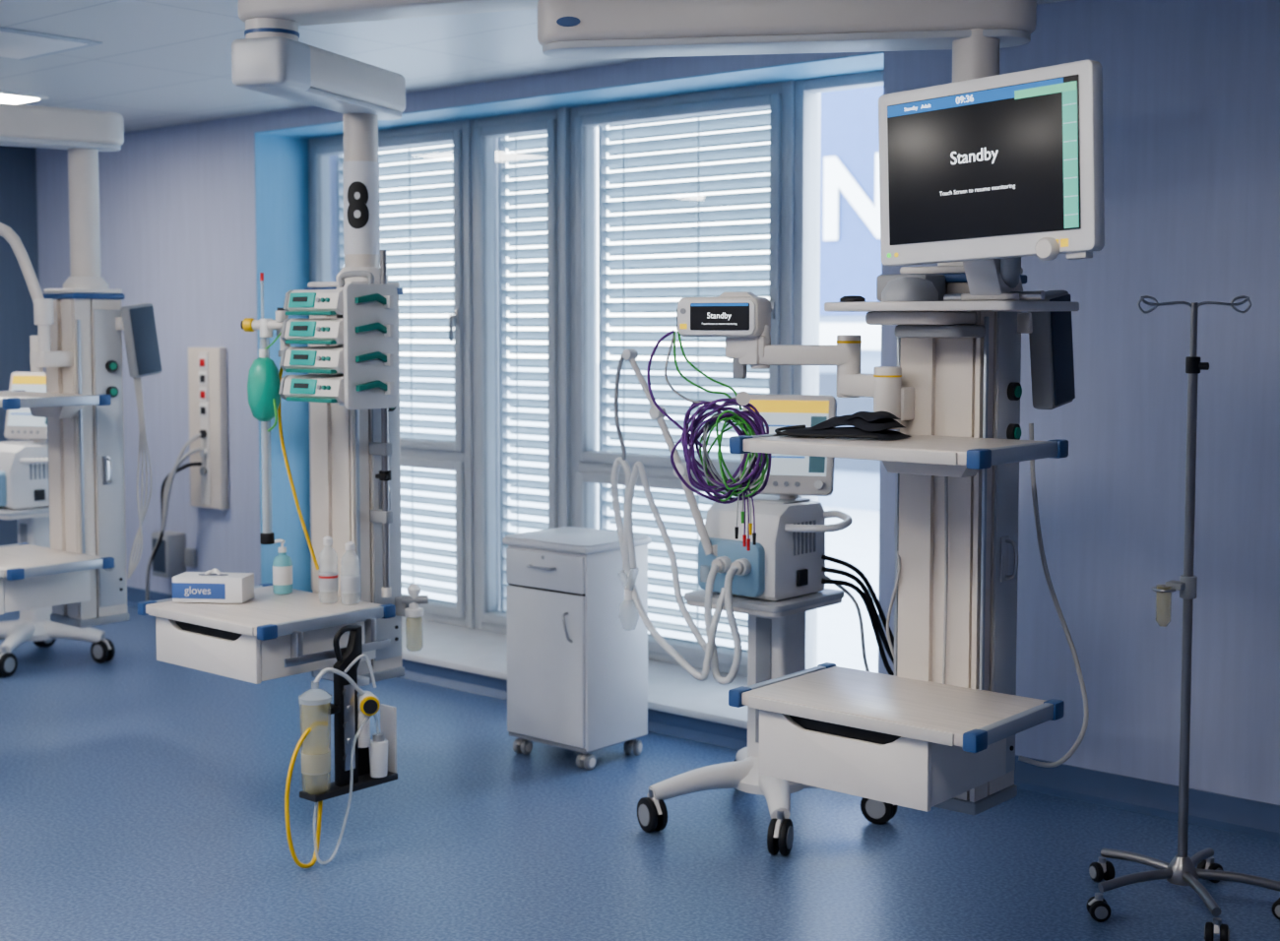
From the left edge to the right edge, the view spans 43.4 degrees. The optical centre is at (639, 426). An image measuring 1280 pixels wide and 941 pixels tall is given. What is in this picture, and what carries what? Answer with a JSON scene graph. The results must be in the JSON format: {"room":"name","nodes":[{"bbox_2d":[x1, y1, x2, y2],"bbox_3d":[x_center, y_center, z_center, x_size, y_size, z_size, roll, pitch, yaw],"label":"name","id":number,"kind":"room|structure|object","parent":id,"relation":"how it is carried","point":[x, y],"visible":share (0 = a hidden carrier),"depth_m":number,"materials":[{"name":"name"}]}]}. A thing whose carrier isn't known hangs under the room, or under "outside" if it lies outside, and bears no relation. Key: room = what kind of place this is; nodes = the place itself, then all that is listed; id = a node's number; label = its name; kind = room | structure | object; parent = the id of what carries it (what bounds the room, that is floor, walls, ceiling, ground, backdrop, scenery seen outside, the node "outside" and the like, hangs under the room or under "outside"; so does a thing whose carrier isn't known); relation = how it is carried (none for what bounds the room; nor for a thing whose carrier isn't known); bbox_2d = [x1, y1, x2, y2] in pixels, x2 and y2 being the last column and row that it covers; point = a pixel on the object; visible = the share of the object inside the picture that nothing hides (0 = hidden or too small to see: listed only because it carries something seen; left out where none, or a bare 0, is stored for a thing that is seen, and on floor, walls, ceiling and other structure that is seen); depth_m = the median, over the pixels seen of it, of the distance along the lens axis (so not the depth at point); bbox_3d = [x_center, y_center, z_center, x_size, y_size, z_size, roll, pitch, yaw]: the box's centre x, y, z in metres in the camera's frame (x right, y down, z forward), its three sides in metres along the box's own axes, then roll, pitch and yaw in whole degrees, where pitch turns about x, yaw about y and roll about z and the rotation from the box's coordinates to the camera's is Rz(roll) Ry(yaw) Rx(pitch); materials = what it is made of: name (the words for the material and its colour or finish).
{"room":"hospital room","nodes":[
{"label":"hospital room","id":0,"kind":"room"},
{"bbox_2d":[0,145,39,545],"bbox_3d":[-5.697,-0.211,7.497,0.200,2.680,7.200,3,5,40],"label":"wall","id":1,"kind":"structure","parent":0,"point":[18,164],"depth_m":9.61,"materials":[{"name":"paint"}]},
{"bbox_2d":[127,586,172,608],"bbox_3d":[-2.833,0.979,9.120,2.150,0.100,0.050,3,5,40],"label":"baseboard","id":2,"kind":"structure","parent":1,"relation":"attached to","point":[135,596],"depth_m":9.14,"materials":[{"name":"plastic"}]},
{"bbox_2d":[0,0,1067,132],"bbox_3d":[-1.618,-1.371,3.801,11.100,0.100,7.400,3,5,40],"label":"ceiling","id":3,"kind":"structure","parent":0,"point":[158,63],"depth_m":6.46,"materials":[{"name":"paint"}]},
{"bbox_2d":[0,90,48,104],"bbox_3d":[-3.263,-1.550,7.569,0.660,0.015,0.660,3,5,40],"label":"ceiling light","id":4,"kind":"object","parent":3,"relation":"in","point":[5,96],"depth_m":7.58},
{"bbox_2d":[0,26,102,60],"bbox_3d":[-2.474,-1.460,6.109,0.600,0.011,0.600,3,5,40],"label":"ceiling light","id":5,"kind":"object","parent":3,"relation":"in","point":[18,44],"depth_m":6.13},
{"bbox_2d":[0,102,162,628],"bbox_3d":[-2.399,-0.335,6.036,0.656,2.250,1.139,3,5,40],"label":"pendant","id":6,"kind":"object","parent":3,"relation":"hanging from","point":[82,575],"visible":1,"depth_m":6.23,"materials":[{"name":"metal"}]},
{"bbox_2d":[0,391,96,407],"bbox_3d":[-2.366,-0.103,6.089,0.596,0.030,0.400,3,5,40],"label":"shelf","id":7,"kind":"object","parent":6,"relation":"attached to","point":[28,399],"depth_m":5.93,"materials":[{"name":"laminate"}]},
{"bbox_2d":[105,360,118,372],"bbox_3d":[-2.056,-0.234,6.258,0.018,0.044,0.044,3,5,40],"label":"socket","id":8,"kind":"object","parent":6,"relation":"attached to","point":[110,365],"depth_m":6.25,"materials":[{"name":"plastic"}]},
{"bbox_2d":[106,385,118,397],"bbox_3d":[-2.056,-0.134,6.264,0.018,0.044,0.044,3,5,40],"label":"socket","id":9,"kind":"object","parent":6,"relation":"attached to","point":[112,391],"depth_m":6.25,"materials":[{"name":"plastic"}]},
{"bbox_2d":[137,275,404,686],"label":"pendant","id":10,"kind":"object","parent":3,"relation":"hanging from","point":[250,640],"depth_m":5.19,"materials":[{"name":"metal"}]},
{"bbox_2d":[172,568,254,603],"bbox_3d":[-1.363,0.505,5.137,0.230,0.100,0.113,0,4,6],"label":"glove box","id":11,"kind":"object","parent":10,"relation":"on","point":[212,586],"visible":1,"depth_m":5.09,"materials":[{"name":"cardboard"}]},
{"bbox_2d":[240,272,319,570],"bbox_3d":[-1.107,-0.013,5.118,0.319,0.947,0.122,0,4,-7],"label":"oxygen flowmeter","id":12,"kind":"object","parent":10,"relation":"attached to","point":[266,327],"visible":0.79,"depth_m":5.10,"materials":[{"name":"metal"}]},
{"bbox_2d":[247,332,280,432],"bbox_3d":[-1.176,-0.138,5.030,0.104,0.310,0.104,0,4,-1],"label":"bag","id":13,"kind":"object","parent":12,"relation":"hanging from","point":[263,383],"visible":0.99,"depth_m":5.00,"materials":[{"name":"green plastic"}]},
{"bbox_2d":[272,538,292,594],"bbox_3d":[-1.171,0.458,5.267,0.064,0.178,0.064,-1,4,-21],"label":"hand sanitizer bottle","id":14,"kind":"object","parent":10,"relation":"on","point":[282,564],"visible":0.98,"depth_m":5.25,"materials":[{"name":"plastic"}]},
{"bbox_2d":[318,536,338,591],"bbox_3d":[-0.987,0.453,5.089,0.062,0.210,0.062,3,5,40],"label":"bottle","id":15,"kind":"object","parent":10,"relation":"on","point":[328,580],"visible":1,"depth_m":5.07,"materials":[{"name":"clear plastic"}]},
{"bbox_2d":[278,270,398,409],"bbox_3d":[-0.915,-0.269,4.976,0.333,0.422,0.270,3,5,40],"label":"pumps","id":16,"kind":"object","parent":10,"relation":"attached to","point":[363,331],"visible":1,"depth_m":4.88,"materials":[{"name":"grey plastic"}]},
{"bbox_2d":[284,618,397,868],"bbox_3d":[-0.901,0.946,4.837,0.128,0.696,0.438,3,5,40],"label":"suction unit","id":17,"kind":"object","parent":10,"relation":"attached to","point":[374,763],"visible":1,"depth_m":4.84,"materials":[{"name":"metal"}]},
{"bbox_2d":[300,747,330,775],"bbox_3d":[-0.963,0.996,4.780,0.089,0.061,0.089,3,5,40],"label":"jar","id":18,"kind":"object","parent":17,"relation":"on","point":[315,761],"depth_m":4.75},
{"bbox_2d":[318,703,341,714],"bbox_3d":[-0.952,0.809,4.782,0.100,0.105,0.135,3,5,40],"label":"bracket","id":19,"kind":"object","parent":17,"relation":"on","point":[336,708],"depth_m":4.81,"materials":[{"name":"plastic"}]},
{"bbox_2d":[358,747,370,775],"bbox_3d":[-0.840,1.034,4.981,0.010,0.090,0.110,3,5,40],"label":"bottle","id":20,"kind":"object","parent":17,"relation":"on","point":[363,753],"depth_m":4.96,"materials":[{"name":"black plastic"}]},
{"bbox_2d":[369,732,387,777],"bbox_3d":[-0.801,1.008,4.925,0.060,0.130,0.060,3,5,40],"label":"bottle","id":21,"kind":"object","parent":17,"relation":"on","point":[378,745],"depth_m":4.90,"materials":[{"name":"white plastic"}]},
{"bbox_2d":[380,704,396,773],"bbox_3d":[-0.782,0.973,4.999,0.070,0.210,0.010,3,5,40],"label":"panel","id":22,"kind":"object","parent":17,"relation":"on","point":[388,714],"depth_m":4.98,"materials":[{"name":"white plastic"}]},
{"bbox_2d":[340,541,360,593],"bbox_3d":[-0.914,0.462,5.074,0.061,0.195,0.061,3,5,40],"label":"bottle","id":23,"kind":"object","parent":10,"relation":"on","point":[350,583],"visible":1,"depth_m":5.05,"materials":[{"name":"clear plastic"}]},
{"bbox_2d":[369,250,392,597],"bbox_3d":[-0.837,-0.006,5.182,0.110,1.120,0.060,3,5,40],"label":"pole","id":24,"kind":"object","parent":10,"relation":"attached to","point":[383,448],"visible":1,"depth_m":5.19,"materials":[{"name":"metal"}]},
{"bbox_2d":[394,583,428,617],"bbox_3d":[-0.757,0.628,5.293,0.129,0.221,0.068,2,4,27],"label":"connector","id":25,"kind":"object","parent":10,"relation":"attached to","point":[406,606],"visible":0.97,"depth_m":5.27,"materials":[{"name":"white plastic"}]},
{"bbox_2d":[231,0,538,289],"label":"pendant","id":26,"kind":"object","parent":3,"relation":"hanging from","point":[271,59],"depth_m":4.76,"materials":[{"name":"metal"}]},
{"bbox_2d":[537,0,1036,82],"label":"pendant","id":27,"kind":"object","parent":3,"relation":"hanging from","point":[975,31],"depth_m":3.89,"materials":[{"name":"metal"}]},
{"bbox_2d":[878,60,1104,300],"bbox_3d":[0.818,-0.503,3.430,0.343,0.462,0.536,-3,5,-42],"label":"patient monitor","id":28,"kind":"object","parent":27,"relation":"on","point":[986,174],"visible":1,"depth_m":3.30,"materials":[{"name":"white plastic"}]},
{"bbox_2d":[728,261,1088,815],"label":"pendant","id":29,"kind":"object","parent":3,"relation":"hanging from","point":[943,715],"depth_m":3.81,"materials":[{"name":"metal"}]},
{"bbox_2d":[676,291,914,429],"bbox_3d":[0.385,-0.169,4.006,0.608,0.333,0.156,2,4,26],"label":"monitor","id":30,"kind":"object","parent":29,"relation":"on","point":[742,317],"visible":1,"depth_m":3.99,"materials":[{"name":"white plastic"}]},
{"bbox_2d":[646,329,771,550],"bbox_3d":[0.176,0.036,4.094,0.315,0.563,0.107,0,4,-2],"label":"cable coil","id":31,"kind":"object","parent":30,"relation":"hanging from","point":[747,478],"visible":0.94,"depth_m":4.08,"materials":[{"name":"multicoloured plastic"}]},
{"bbox_2d":[774,411,910,440],"bbox_3d":[0.469,-0.006,3.799,0.314,0.062,0.172,2,4,32],"label":"blood pressure cuff","id":32,"kind":"object","parent":29,"relation":"on","point":[867,424],"visible":1,"depth_m":3.75,"materials":[{"name":"fabric"}]},
{"bbox_2d":[742,434,1046,465],"bbox_3d":[0.593,0.047,3.712,0.596,0.030,0.400,3,5,40],"label":"shelf","id":33,"kind":"object","parent":29,"relation":"attached to","point":[937,449],"depth_m":3.60,"materials":[{"name":"plastic"}]},
{"bbox_2d":[865,311,976,324],"bbox_3d":[0.666,-0.255,3.802,0.230,0.032,0.200,3,5,40],"label":"shelf","id":34,"kind":"object","parent":29,"relation":"attached to","point":[871,317],"depth_m":3.72,"materials":[{"name":"plastic"}]},
{"bbox_2d":[894,324,985,337],"bbox_3d":[0.709,-0.224,3.793,0.190,0.030,0.160,3,5,40],"label":"shelf","id":35,"kind":"object","parent":29,"relation":"attached to","point":[900,331],"depth_m":3.72,"materials":[{"name":"grey plastic"}]},
{"bbox_2d":[824,300,1079,312],"bbox_3d":[0.730,-0.281,3.779,0.495,0.022,0.350,3,5,40],"label":"shelf","id":36,"kind":"object","parent":29,"relation":"attached to","point":[844,305],"depth_m":3.64,"materials":[{"name":"white plastic"}]},
{"bbox_2d":[1006,423,1020,440],"bbox_3d":[0.902,0.016,3.887,0.018,0.044,0.044,3,5,40],"label":"socket","id":37,"kind":"object","parent":29,"relation":"attached to","point":[1012,429],"depth_m":3.87,"materials":[{"name":"plastic"}]},
{"bbox_2d":[1007,382,1021,400],"bbox_3d":[0.902,-0.084,3.880,0.018,0.044,0.044,3,5,40],"label":"socket","id":38,"kind":"object","parent":29,"relation":"attached to","point":[1013,388],"depth_m":3.87,"materials":[{"name":"plastic"}]},
{"bbox_2d":[254,51,882,131],"bbox_3d":[-0.375,-1.493,7.250,3.770,0.090,0.540,3,5,40],"label":"header","id":39,"kind":"object","parent":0,"point":[662,68],"visible":0.43,"depth_m":6.86,"materials":[{"name":"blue paint"}]},
{"bbox_2d":[474,109,558,626],"bbox_3d":[-0.557,-0.252,7.623,0.520,2.425,0.108,3,5,40],"label":"frame","id":40,"kind":"object","parent":39,"relation":"attached to","point":[531,122],"depth_m":7.70,"materials":[{"name":"paint"}]},
{"bbox_2d":[482,136,489,613],"bbox_3d":[-0.743,-0.237,7.739,0.008,2.290,0.020,3,5,40],"label":"gasket","id":41,"kind":"object","parent":40,"relation":"attached to","point":[483,138],"visible":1,"depth_m":7.73,"materials":[{"name":"grey plastic"}]},
{"bbox_2d":[498,127,597,612],"bbox_3d":[-0.447,-0.237,7.746,0.620,2.500,0.080,3,5,40],"label":"window blind","id":42,"kind":"object","parent":40,"relation":"attached to","point":[516,145],"visible":0.41,"depth_m":7.84,"materials":[{"name":"paint"}]},
{"bbox_2d":[255,51,883,138],"bbox_3d":[-0.428,-1.442,7.188,3.765,0.005,0.368,3,5,40],"label":"lining","id":43,"kind":"object","parent":39,"relation":"attached to","point":[868,62],"visible":0.79,"depth_m":6.84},
{"bbox_2d":[804,69,883,93],"bbox_3d":[0.893,-1.363,6.324,0.540,0.045,0.090,3,5,40],"label":"frame","id":44,"kind":"object","parent":39,"relation":"attached to","point":[867,79],"depth_m":6.35,"materials":[{"name":"paint"}]},
{"bbox_2d":[0,606,1279,940],"bbox_3d":[-1.618,1.403,3.976,11.100,0.100,7.400,3,5,40],"label":"floor","id":45,"kind":"structure","parent":0,"point":[142,797],"depth_m":4.97,"materials":[{"name":"plastic"}]},
{"bbox_2d":[0,372,115,677],"bbox_3d":[-2.941,0.436,7.578,0.647,1.377,0.646,3,5,44],"label":"ventilator","id":46,"kind":"object","parent":45,"relation":"on","point":[24,464],"visible":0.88,"depth_m":7.56,"materials":[{"name":"white plastic"}]},
{"bbox_2d":[0,507,49,519],"bbox_3d":[-2.921,0.398,7.637,0.380,0.037,0.390,3,5,40],"label":"tray","id":47,"kind":"object","parent":46,"relation":"on","point":[6,513],"depth_m":7.46,"materials":[{"name":"white plastic"}]},
{"bbox_2d":[35,114,337,594],"bbox_3d":[-2.634,-0.322,9.256,2.170,2.680,0.540,3,5,40],"label":"wall","id":48,"kind":"structure","parent":45,"relation":"on","point":[177,204],"depth_m":8.77,"materials":[{"name":"purple paint"}]},
{"bbox_2d":[151,530,186,577],"bbox_3d":[-2.594,0.705,8.851,0.160,0.240,0.119,3,5,40],"label":"junction box","id":49,"kind":"object","parent":48,"relation":"attached to","point":[175,544],"visible":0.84,"depth_m":8.80,"materials":[{"name":"grey plastic"}]},
{"bbox_2d":[152,538,165,573],"bbox_3d":[-2.634,0.708,8.804,0.120,0.180,0.006,3,5,40],"label":"junction box cover","id":50,"kind":"object","parent":49,"relation":"attached to","point":[159,563],"depth_m":8.79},
{"bbox_2d":[184,548,196,567],"bbox_3d":[-2.458,0.719,8.795,0.080,0.100,0.029,3,5,40],"label":"socket","id":51,"kind":"object","parent":48,"relation":"attached to","point":[190,554],"visible":1,"depth_m":8.78,"materials":[{"name":"grey plastic"}]},
{"bbox_2d":[188,347,229,510],"bbox_3d":[-2.312,0.009,8.613,0.290,0.860,0.049,3,5,40],"label":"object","id":52,"kind":"object","parent":48,"relation":"attached to","point":[218,380],"visible":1,"depth_m":8.55,"materials":[{"name":"white plastic"}]},
{"bbox_2d":[199,359,205,414],"bbox_3d":[-2.329,-0.211,8.563,0.044,0.295,0.005,3,5,40],"label":"panel","id":53,"kind":"object","parent":52,"relation":"attached to","point":[202,361],"visible":1,"depth_m":8.56,"materials":[{"name":"red plastic"}]},
{"bbox_2d":[198,372,207,384],"bbox_3d":[-2.326,-0.254,8.564,0.076,0.070,0.007,3,5,40],"label":"socket plate","id":54,"kind":"object","parent":53,"relation":"attached to","point":[200,373],"visible":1,"depth_m":8.55,"materials":[{"name":"white plastic"}]},
{"bbox_2d":[198,356,207,369],"bbox_3d":[-2.326,-0.338,8.559,0.076,0.070,0.007,3,5,40],"label":"socket plate","id":55,"kind":"object","parent":53,"relation":"attached to","point":[200,357],"visible":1,"depth_m":8.54,"materials":[{"name":"white plastic"}]},
{"bbox_2d":[198,403,208,417],"bbox_3d":[-2.326,-0.084,8.575,0.076,0.070,0.007,3,5,40],"label":"socket plate","id":56,"kind":"object","parent":53,"relation":"attached to","point":[200,405],"visible":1,"depth_m":8.56,"materials":[{"name":"white plastic"}]},
{"bbox_2d":[198,430,206,438],"bbox_3d":[-2.330,0.041,8.578,0.044,0.044,0.020,3,5,40],"label":"outlet","id":57,"kind":"object","parent":52,"relation":"attached to","point":[203,432],"visible":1,"depth_m":8.57,"materials":[{"name":"plastic"}]},
{"bbox_2d":[145,433,201,601],"bbox_3d":[-2.528,0.496,8.627,0.388,0.931,0.097,1,4,22],"label":"supply hose","id":58,"kind":"object","parent":57,"relation":"attached to","point":[198,435],"visible":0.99,"depth_m":8.56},
{"bbox_2d":[199,467,207,475],"bbox_3d":[-2.330,0.241,8.591,0.044,0.044,0.020,3,5,40],"label":"outlet","id":59,"kind":"object","parent":52,"relation":"attached to","point":[203,471],"visible":1,"depth_m":8.58,"materials":[{"name":"grey plastic"}]},
{"bbox_2d":[145,462,201,600],"bbox_3d":[-2.526,0.574,8.636,0.388,0.774,0.085,1,4,22],"label":"supply hose","id":60,"kind":"object","parent":59,"relation":"attached to","point":[189,464],"visible":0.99,"depth_m":8.61,"materials":[{"name":"black rubber"}]},
{"bbox_2d":[199,448,207,456],"bbox_3d":[-2.330,0.141,8.584,0.044,0.044,0.020,3,5,40],"label":"outlet","id":61,"kind":"object","parent":52,"relation":"attached to","point":[203,453],"visible":1,"depth_m":8.57,"materials":[{"name":"white plastic"}]},
{"bbox_2d":[145,447,201,600],"bbox_3d":[-2.527,0.535,8.632,0.388,0.852,0.089,1,4,22],"label":"supply hose","id":62,"kind":"object","parent":61,"relation":"attached to","point":[188,454],"visible":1,"depth_m":8.58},
{"bbox_2d":[198,351,210,505],"bbox_3d":[-2.322,0.011,8.586,0.080,0.820,0.007,3,5,40],"label":"strip","id":63,"kind":"object","parent":52,"relation":"attached to","point":[204,421],"depth_m":8.58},
{"bbox_2d":[255,132,312,592],"bbox_3d":[-1.861,-0.279,8.487,0.005,2.490,0.368,3,5,40],"label":"lining","id":64,"kind":"object","parent":48,"relation":"attached to","point":[282,162],"visible":0.5,"depth_m":8.46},
{"bbox_2d":[398,659,747,750],"bbox_3d":[-0.694,1.120,7.002,3.800,0.085,0.060,3,5,40],"label":"baseboard","id":65,"kind":"structure","parent":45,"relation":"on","point":[663,723],"depth_m":6.37,"materials":[{"name":"plastic"}]},
{"bbox_2d":[503,526,650,769],"bbox_3d":[-0.243,0.816,5.969,0.420,0.822,0.393,3,5,40],"label":"base cabinet","id":66,"kind":"object","parent":45,"relation":"on","point":[577,655],"visible":1,"depth_m":5.84,"materials":[{"name":"laminate"}]},
{"bbox_2d":[610,348,897,855],"bbox_3d":[0.529,0.524,5.026,1.232,1.522,0.688,3,5,40],"label":"ventilator","id":67,"kind":"object","parent":45,"relation":"on","point":[782,577],"visible":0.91,"depth_m":5.10,"materials":[{"name":"white plastic"}]},
{"bbox_2d":[684,588,844,617],"bbox_3d":[0.401,0.553,5.173,0.380,0.037,0.390,3,5,40],"label":"tray","id":68,"kind":"object","parent":67,"relation":"on","point":[806,600],"depth_m":5.03,"materials":[{"name":"white plastic"}]},
{"bbox_2d":[1086,295,1279,940],"bbox_3d":[1.492,0.485,4.389,0.565,1.678,0.559,3,5,40],"label":"pole","id":69,"kind":"object","parent":45,"relation":"on","point":[1182,870],"visible":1,"depth_m":4.36,"materials":[{"name":"metal"}]},
{"bbox_3d":[-0.431,1.100,7.309,3.800,0.085,0.770,3,5,40],"label":"sill","id":70,"kind":"structure","parent":45,"relation":"on","visible":0},
{"bbox_2d":[401,616,747,728],"bbox_3d":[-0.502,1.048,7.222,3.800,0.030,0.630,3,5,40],"label":"wall","id":71,"kind":"structure","parent":70,"relation":"on","point":[672,689],"depth_m":7.01,"materials":[{"name":"paint"}]},
{"bbox_2d":[308,138,314,282],"bbox_3d":[-1.713,-0.292,8.622,0.045,2.470,0.090,3,5,40],"label":"frame","id":72,"kind":"object","parent":71,"relation":"on","point":[310,141],"visible":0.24,"depth_m":8.54,"materials":[{"name":"paint"}]},
{"bbox_2d":[311,121,464,618],"bbox_3d":[-1.274,-0.290,8.227,1.135,2.425,0.120,3,5,40],"label":"window","id":73,"kind":"structure","parent":72,"relation":"attached to","point":[440,133],"depth_m":7.91,"materials":[{"name":"paint"}]},
{"bbox_2d":[318,154,322,281],"bbox_3d":[-1.690,-0.697,8.520,0.008,1.470,0.020,3,5,40],"label":"gasket","id":74,"kind":"object","parent":73,"relation":"attached to","point":[319,156],"visible":0.44,"depth_m":8.49,"materials":[{"name":"grey plastic"}]},
{"bbox_2d":[335,137,500,611],"bbox_3d":[-1.162,-0.276,8.355,1.220,2.500,0.080,3,5,40],"label":"window blind","id":75,"kind":"object","parent":73,"relation":"attached to","point":[409,156],"visible":0.34,"depth_m":8.30,"materials":[{"name":"paint"}]},
{"bbox_3d":[-0.902,-0.531,7.804,0.016,0.016,0.035,3,5,40],"label":"handle neck","id":76,"kind":"object","parent":73,"relation":"attached to","visible":0},
{"bbox_2d":[448,315,453,341],"bbox_3d":[-0.915,-0.475,7.792,0.020,0.130,0.015,3,5,40],"label":"lever","id":77,"kind":"object","parent":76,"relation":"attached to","point":[451,322],"visible":1,"depth_m":7.79,"materials":[{"name":"metal"}]},
{"bbox_2d":[400,448,463,461],"bbox_3d":[-1.264,0.126,8.264,1.135,0.050,0.090,3,5,40],"label":"transom","id":78,"kind":"object","parent":72,"relation":"attached to","point":[405,452],"visible":0.2,"depth_m":8.01,"materials":[{"name":"paint"}]},
{"bbox_2d":[412,612,465,627],"bbox_3d":[-1.264,0.942,8.316,1.135,0.045,0.090,3,5,40],"label":"frame","id":79,"kind":"object","parent":71,"relation":"on","point":[434,617],"visible":0.2,"depth_m":8.02,"materials":[{"name":"paint"}]},
{"bbox_2d":[461,120,468,628],"bbox_3d":[-0.816,-0.244,7.857,0.045,2.470,0.090,3,5,40],"label":"frame","id":80,"kind":"object","parent":71,"relation":"on","point":[464,197],"visible":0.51,"depth_m":7.83,"materials":[{"name":"paint"}]},
{"bbox_2d":[465,119,474,629],"bbox_3d":[-0.789,-0.243,7.838,0.020,2.470,0.125,3,5,40],"label":"trim","id":81,"kind":"structure","parent":71,"relation":"on","point":[468,121],"depth_m":7.79,"materials":[{"name":"paint"}]},
{"bbox_2d":[470,119,480,630],"bbox_3d":[-0.766,-0.241,7.815,0.045,2.470,0.090,3,5,40],"label":"frame","id":82,"kind":"object","parent":71,"relation":"on","point":[474,122],"visible":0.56,"depth_m":7.78,"materials":[{"name":"paint"}]},
{"bbox_2d":[480,621,507,634],"bbox_3d":[-0.551,0.980,7.708,0.520,0.045,0.090,3,5,40],"label":"frame","id":83,"kind":"object","parent":71,"relation":"on","point":[485,626],"visible":0.32,"depth_m":7.78,"materials":[{"name":"paint"}]},
{"bbox_2d":[556,109,560,527],"bbox_3d":[-0.337,-0.218,7.449,0.045,2.470,0.090,3,5,40],"label":"frame","id":84,"kind":"object","parent":71,"relation":"on","point":[557,110],"visible":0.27,"depth_m":7.41,"materials":[{"name":"paint"}]},
{"bbox_2d":[559,107,571,527],"bbox_3d":[-0.308,-0.216,7.417,0.040,2.470,0.140,3,5,40],"label":"window frame","id":85,"kind":"structure","parent":71,"relation":"on","point":[564,112],"depth_m":7.34,"materials":[{"name":"paint"}]},
{"bbox_2d":[570,107,578,526],"bbox_3d":[-0.272,-0.215,7.394,0.045,2.470,0.090,3,5,40],"label":"frame","id":86,"kind":"object","parent":71,"relation":"on","point":[573,110],"visible":0.32,"depth_m":7.35,"materials":[{"name":"paint"}]},
{"bbox_2d":[577,460,739,481],"bbox_3d":[0.175,0.203,7.038,1.130,0.050,0.090,3,5,40],"label":"transom","id":87,"kind":"object","parent":86,"relation":"attached to","point":[589,467],"visible":0.36,"depth_m":7.11,"materials":[{"name":"paint"}]},
{"bbox_2d":[575,82,781,667],"bbox_3d":[0.165,-0.213,7.000,1.130,2.425,0.120,3,5,40],"label":"window","id":88,"kind":"structure","parent":86,"relation":"attached to","point":[752,97],"depth_m":7.07,"materials":[{"name":"paint"}]},
{"bbox_2d":[582,126,587,451],"bbox_3d":[-0.249,-0.619,7.292,0.008,1.470,0.020,3,5,40],"label":"gasket","id":89,"kind":"object","parent":88,"relation":"attached to","point":[584,127],"visible":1,"depth_m":7.29,"materials":[{"name":"grey plastic"}]},
{"bbox_2d":[583,482,587,528],"bbox_3d":[-0.249,0.593,7.368,0.008,0.680,0.020,3,5,40],"label":"gasket","id":90,"kind":"object","parent":88,"relation":"attached to","point":[585,483],"visible":0.44,"depth_m":7.35,"materials":[{"name":"grey plastic"}]},
{"bbox_2d":[598,92,821,667],"bbox_3d":[0.279,-0.198,7.127,1.210,2.500,0.080,3,5,40],"label":"window blind","id":91,"kind":"object","parent":88,"relation":"attached to","point":[757,120],"visible":0.34,"depth_m":7.22,"materials":[{"name":"paint"}]},
{"bbox_2d":[647,650,747,677],"bbox_3d":[0.175,1.019,7.089,1.130,0.045,0.090,3,5,40],"label":"frame","id":92,"kind":"object","parent":71,"relation":"on","point":[654,656],"visible":0.04,"depth_m":6.98,"materials":[{"name":"paint"}]},
{"bbox_2d":[779,81,788,394],"bbox_3d":[0.622,-0.167,6.632,0.045,2.470,0.090,3,5,40],"label":"frame","id":93,"kind":"object","parent":71,"relation":"on","point":[785,86],"visible":0.3,"depth_m":6.56,"materials":[{"name":"paint"}]},
{"bbox_2d":[786,80,795,394],"bbox_3d":[0.648,-0.166,6.613,0.020,2.470,0.125,3,5,40],"label":"trim","id":94,"kind":"structure","parent":71,"relation":"on","point":[791,165],"depth_m":6.53,"materials":[{"name":"paint"}]},
{"bbox_2d":[793,79,816,669],"bbox_3d":[0.671,-0.164,6.590,0.045,2.470,0.090,3,5,40],"label":"frame","id":95,"kind":"object","parent":71,"relation":"on","point":[804,101],"visible":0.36,"depth_m":6.53,"materials":[{"name":"paint"}]},
{"bbox_2d":[878,0,1279,805],"bbox_3d":[2.868,-0.027,4.567,4.760,2.680,0.540,3,5,40],"label":"wall","id":96,"kind":"structure","parent":0,"point":[1191,88],"depth_m":5.21,"materials":[{"name":"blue paint"}]},
{"bbox_2d":[1014,755,1279,841],"bbox_3d":[2.699,1.276,4.405,4.700,0.100,0.050,3,5,40],"label":"baseboard","id":97,"kind":"structure","parent":96,"relation":"attached to","point":[1243,816],"depth_m":5.29,"materials":[{"name":"plastic"}]},
{"label":"outside","id":98,"kind":"structure","parent":0,"visible":0},
{"bbox_2d":[399,363,879,673],"bbox_3d":[8.089,-0.367,36.470,85.000,0.050,54.100,3,5,40],"label":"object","id":99,"kind":"structure","parent":98,"point":[839,642],"depth_m":14.58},
{"bbox_2d":[818,315,881,511],"bbox_3d":[5.178,-1.960,15.210,8.000,5.800,2.000,3,5,40],"label":"facade","id":100,"kind":"object","parent":99,"relation":"on","point":[858,490],"visible":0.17,"depth_m":16.57,"materials":[{"name":"white plastic"}]},
{"bbox_2d":[819,373,880,472],"bbox_3d":[2.079,-0.045,16.632,1.000,1.000,0.030,3,5,40],"label":"window","id":101,"kind":"structure","parent":100,"relation":"in","point":[827,381],"depth_m":16.57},
{"bbox_2d":[819,322,881,350],"bbox_3d":[4.393,-0.794,14.440,8.100,0.270,0.300,3,5,40],"label":"ledge","id":102,"kind":"object","parent":100,"relation":"attached to","point":[870,335],"depth_m":16.15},
{"bbox_2d":[819,85,883,315],"bbox_3d":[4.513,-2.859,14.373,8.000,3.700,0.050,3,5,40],"label":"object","id":103,"kind":"object","parent":100,"relation":"attached to","point":[850,265],"visible":0.02,"depth_m":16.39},
{"bbox_2d":[823,152,880,241],"bbox_3d":[2.201,-2.327,16.324,0.797,0.854,0.020,3,5,40],"label":"sign letter","id":104,"kind":"object","parent":103,"relation":"attached to","point":[836,176],"depth_m":16.42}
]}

